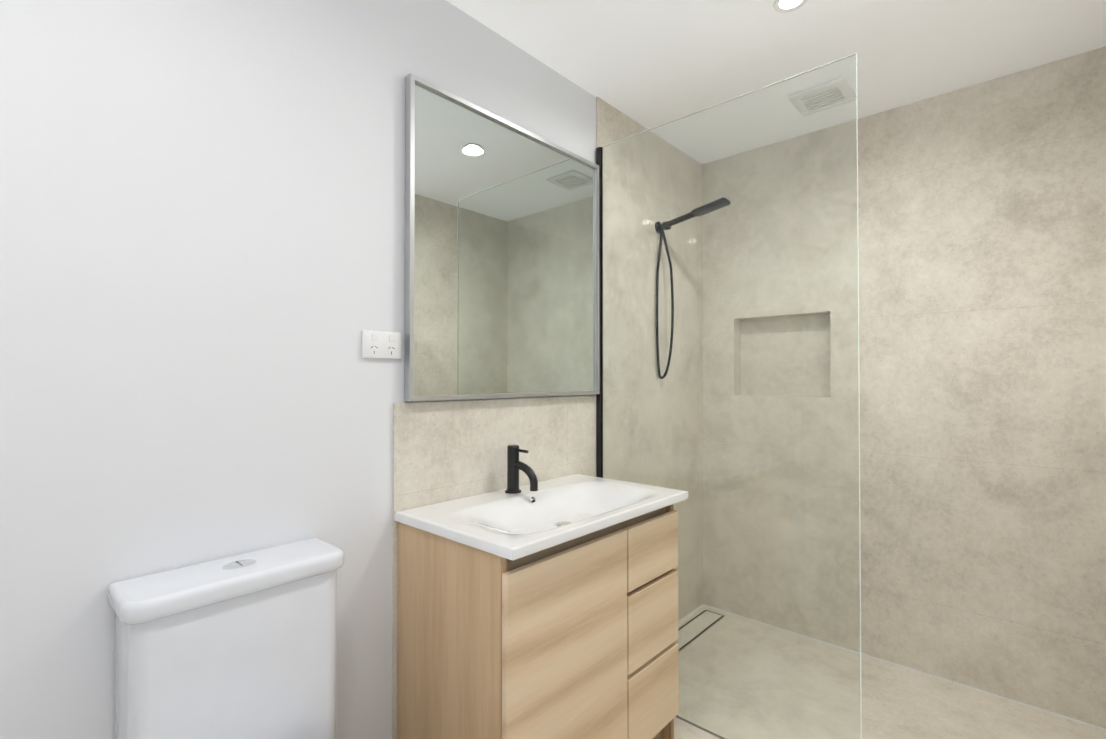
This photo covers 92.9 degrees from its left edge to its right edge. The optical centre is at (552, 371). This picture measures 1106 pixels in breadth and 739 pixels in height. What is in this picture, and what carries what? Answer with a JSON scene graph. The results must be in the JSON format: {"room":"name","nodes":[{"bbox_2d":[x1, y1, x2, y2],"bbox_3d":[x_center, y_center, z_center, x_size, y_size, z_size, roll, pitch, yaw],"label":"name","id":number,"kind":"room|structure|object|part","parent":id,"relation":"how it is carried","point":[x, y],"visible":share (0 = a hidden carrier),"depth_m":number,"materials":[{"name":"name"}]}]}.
{"room":"bathroom","nodes":[
{"label":"bathroom","id":0,"kind":"room"},
{"bbox_2d":[0,0,595,738],"bbox_3d":[-0.407,0.051,1.603,0.100,2.400,3.812,-1,-1,42],"label":"wall","id":1,"kind":"structure","parent":0,"point":[202,244],"depth_m":1.14,"materials":[{"name":"paint"}]},
{"bbox_2d":[362,330,400,358],"bbox_3d":[-0.470,-0.074,1.449,0.012,0.075,0.116,-1,-1,42],"label":"electrical outlet","id":2,"kind":"object","parent":1,"relation":"attached to","point":[381,344],"visible":1,"depth_m":1.44,"materials":[{"name":"white plastic"}]},
{"bbox_2d":[404,73,599,400],"bbox_3d":[-0.118,-0.380,1.828,0.028,0.935,0.885,-1,-1,42],"label":"mirror","id":3,"kind":"object","parent":1,"relation":"attached to","point":[501,257],"visible":1,"depth_m":1.74,"materials":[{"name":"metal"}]},
{"bbox_2d":[392,96,647,738],"bbox_3d":[0.183,0.057,2.172,0.008,2.400,1.877,-1,-1,42],"label":"wall tiles","id":4,"kind":"structure","parent":1,"relation":"attached to","point":[443,451],"depth_m":1.71,"materials":[{"name":"tile"}]},
{"bbox_2d":[446,0,1105,129],"bbox_3d":[0.223,-1.206,1.046,2.000,0.100,4.012,-1,-1,42],"label":"ceiling","id":5,"kind":"structure","parent":0,"point":[648,64],"depth_m":1.83,"materials":[{"name":"paint"}]},
{"bbox_2d":[773,0,807,12],"bbox_3d":[0.736,-1.146,1.625,0.100,0.006,0.100,-1,-1,42],"label":"recessed light","id":6,"kind":"object","parent":5,"relation":"in","point":[783,6],"visible":1,"depth_m":1.64,"materials":[{"name":"white plastic"}]},
{"bbox_2d":[674,655,1105,738],"bbox_3d":[0.223,1.294,1.017,2.000,0.100,4.012,-1,-1,42],"label":"floor","id":7,"kind":"structure","parent":0,"point":[898,702],"depth_m":1.92,"materials":[{"name":"tile"}]},
{"bbox_2d":[107,537,343,738],"bbox_3d":[-0.481,0.823,0.940,0.664,0.840,0.407,-1,-1,42],"label":"toilet","id":8,"kind":"object","parent":7,"relation":"on","point":[241,646],"visible":1,"depth_m":1.05,"materials":[{"name":"ceramic"}]},
{"bbox_3d":[-0.665,0.429,1.112,0.166,0.041,0.407,-1,-1,42],"label":"cistern lid","id":9,"kind":"part","parent":8,"relation":"part of","materials":[{"name":"ceramic"}]},
{"bbox_2d":[394,445,687,738],"bbox_3d":[0.002,0.745,1.598,0.480,1.010,0.795,-1,-1,42],"label":"bathroom vanity","id":10,"kind":"object","parent":7,"relation":"on","point":[534,608],"visible":1,"depth_m":1.39,"materials":[{"name":"brown wood"}]},
{"bbox_2d":[394,474,687,560],"bbox_3d":[0.002,0.426,1.602,0.480,0.068,0.795,-1,-1,42],"label":"basin","id":11,"kind":"object","parent":10,"relation":"in","point":[568,516],"depth_m":1.50,"materials":[{"name":"ceramic"}]},
{"bbox_3d":[0.050,0.793,1.352,0.018,0.670,0.475,-1,-1,42],"label":"door","id":12,"kind":"part","parent":10,"relation":"part of","materials":[{"name":"brown wood"}]},
{"bbox_2d":[596,53,861,738],"bbox_3d":[0.537,0.163,1.845,0.951,2.180,0.022,-1,-1,42],"label":"screen","id":13,"kind":"object","parent":7,"relation":"on","point":[728,398],"visible":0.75,"depth_m":1.74,"materials":[{"name":"clear glass"}]},
{"bbox_2d":[861,653,1105,730],"bbox_3d":[1.087,1.252,1.970,1.584,0.005,0.941,-1,-1,42],"label":"bead","id":14,"kind":"object","parent":7,"relation":"on","point":[1082,722],"visible":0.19,"depth_m":2.04,"materials":[{"name":"white plastic"}]},
{"bbox_2d":[858,46,1105,728],"bbox_3d":[1.454,0.059,2.387,1.600,2.400,0.150,-1,-1,42],"label":"wall","id":15,"kind":"structure","parent":0,"point":[982,287],"depth_m":2.05,"materials":[{"name":"tile"}]}
]}

